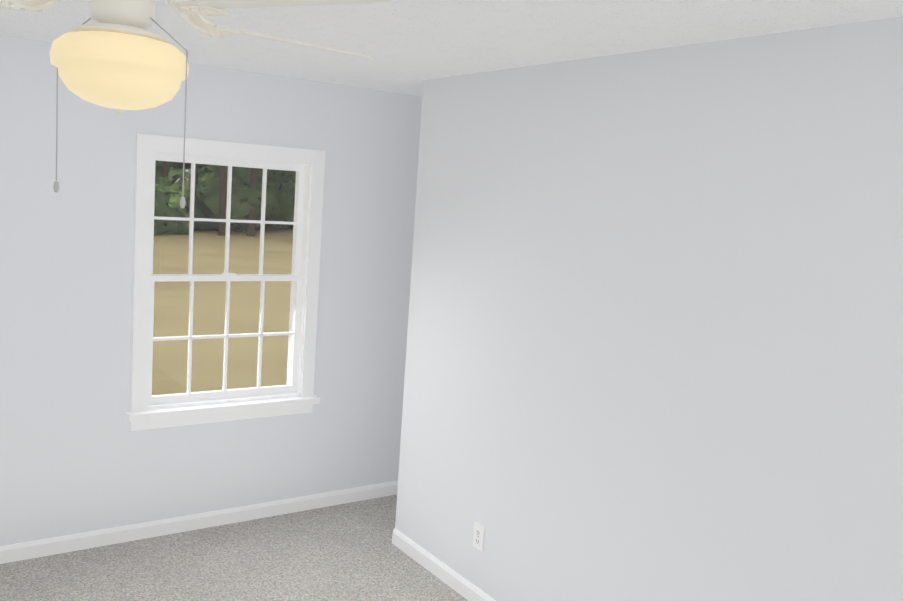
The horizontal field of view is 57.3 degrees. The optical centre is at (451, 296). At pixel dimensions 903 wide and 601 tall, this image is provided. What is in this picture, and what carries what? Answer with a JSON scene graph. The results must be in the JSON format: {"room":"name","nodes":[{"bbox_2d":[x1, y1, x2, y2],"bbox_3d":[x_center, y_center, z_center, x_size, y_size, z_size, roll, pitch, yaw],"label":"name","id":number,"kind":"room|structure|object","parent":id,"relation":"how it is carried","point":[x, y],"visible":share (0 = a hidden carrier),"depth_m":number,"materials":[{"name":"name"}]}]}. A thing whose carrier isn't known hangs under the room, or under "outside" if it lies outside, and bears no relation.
{"room":"empty bedroom","nodes":[
{"label":"empty bedroom","id":0,"kind":"room"},
{"bbox_2d":[0,35,421,545],"bbox_3d":[1.298,-0.006,6.198,12.360,2.440,0.160,-1,9,-35],"label":"wall","id":1,"kind":"structure","parent":0,"point":[77,455],"depth_m":4.16,"materials":[{"name":"white paint"}]},
{"bbox_2d":[0,481,397,563],"bbox_3d":[-1.745,1.221,4.175,4.720,0.090,0.014,-1,9,-35],"label":"baseboard","id":2,"kind":"structure","parent":1,"relation":"attached to","point":[92,539],"depth_m":4.40,"materials":[{"name":"white wood"}]},
{"bbox_2d":[126,133,324,430],"bbox_3d":[-1.200,-0.071,4.420,1.039,1.477,0.252,-1,9,-35],"label":"window","id":3,"kind":"structure","parent":1,"relation":"in","point":[293,395],"depth_m":4.39,"materials":[{"name":"white wood"}]},
{"bbox_2d":[0,504,467,600],"bbox_3d":[-0.350,1.786,1.153,3.840,0.108,6.980,-1,9,-35],"label":"floor carpet","id":4,"kind":"object","parent":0,"point":[340,552],"visible":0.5,"depth_m":4.02,"materials":[{"name":"grey carpet"}]},
{"bbox_2d":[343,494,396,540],"bbox_3d":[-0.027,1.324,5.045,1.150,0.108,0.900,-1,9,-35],"label":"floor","id":5,"kind":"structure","parent":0,"point":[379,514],"depth_m":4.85,"materials":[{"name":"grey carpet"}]},
{"bbox_2d":[0,0,902,96],"bbox_3d":[3.320,-0.795,3.273,12.360,0.120,6.980,-1,9,-35],"label":"ceiling","id":6,"kind":"structure","parent":0,"point":[410,46],"depth_m":2.87,"materials":[{"name":"white paint"}]},
{"bbox_2d":[0,0,390,208],"bbox_3d":[-0.721,-0.526,1.891,1.250,0.628,1.246,-1,9,-35],"label":"fan","id":7,"kind":"object","parent":6,"relation":"hanging from","point":[118,56],"visible":1,"depth_m":1.76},
{"bbox_2d":[395,16,902,600],"bbox_3d":[1.151,0.453,2.428,0.120,2.440,4.680,-1,9,-35],"label":"wall","id":8,"kind":"structure","parent":0,"point":[655,332],"depth_m":2.89,"materials":[{"name":"white paint"}]},
{"bbox_2d":[392,528,495,600],"bbox_3d":[0.547,1.501,3.205,0.014,0.090,3.056,-1,9,-35],"label":"baseboard","id":9,"kind":"structure","parent":8,"relation":"attached to","point":[449,577],"depth_m":4.07,"materials":[{"name":"white wood"}]},
{"bbox_2d":[473,522,484,551],"bbox_3d":[0.124,1.109,3.807,0.008,0.116,0.072,-1,9,-35],"label":"electrical outlet","id":10,"kind":"object","parent":8,"relation":"attached to","point":[478,537],"visible":1,"depth_m":3.80,"materials":[{"name":"white plastic"}]},
{"label":"outside","id":11,"kind":"structure","parent":0,"visible":0},
{"bbox_2d":[152,182,292,394],"bbox_3d":[-23.333,-10.287,91.995,370.000,0.500,340.000,-1,9,-35],"label":"lawn","id":12,"kind":"structure","parent":11,"point":[179,378],"depth_m":15.42,"materials":[{"name":"beige plant"}]},
{"bbox_2d":[155,160,167,177],"bbox_3d":[-17.499,-11.084,50.763,5.560,12.031,5.057,-1,9,-35],"label":"tree","id":13,"kind":"object","parent":12,"relation":"on","point":[165,166],"depth_m":50.88,"materials":[{"name":"green plant"}]},
{"bbox_2d":[194,163,197,224],"bbox_3d":[-12.067,-8.610,37.638,5.309,11.113,4.760,-1,9,-35],"label":"tree","id":14,"kind":"object","parent":12,"relation":"on","point":[196,173],"depth_m":38.39,"materials":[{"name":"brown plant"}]},
{"bbox_2d":[203,164,208,172],"bbox_3d":[-11.445,-12.935,44.808,6.560,18.004,9.352,-1,9,-35],"label":"tree","id":15,"kind":"object","parent":12,"relation":"on","point":[204,165],"depth_m":44.53,"materials":[{"name":"green plant"}]},
{"bbox_2d":[218,165,227,235],"bbox_3d":[-9.203,-10.018,34.875,6.448,14.979,5.982,-1,9,-35],"label":"tree","id":16,"kind":"object","parent":12,"relation":"on","point":[223,198],"depth_m":35.39,"materials":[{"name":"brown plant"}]},
{"bbox_2d":[154,166,294,235],"bbox_3d":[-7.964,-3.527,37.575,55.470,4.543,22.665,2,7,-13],"label":"tree","id":17,"kind":"object","parent":12,"relation":"on","point":[284,211],"depth_m":36.66,"materials":[{"name":"green plant"}]},
{"bbox_2d":[155,161,295,190],"bbox_3d":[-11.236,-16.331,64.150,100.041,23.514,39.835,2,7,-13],"label":"tree","id":18,"kind":"object","parent":12,"relation":"on","point":[284,177],"depth_m":57.66,"materials":[{"name":"green plant"}]},
{"bbox_2d":[247,168,257,236],"bbox_3d":[-8.386,-9.960,35.776,7.306,14.750,6.533,-1,9,-35],"label":"tree","id":19,"kind":"object","parent":12,"relation":"on","point":[252,186],"depth_m":36.38,"materials":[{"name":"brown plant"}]}
]}

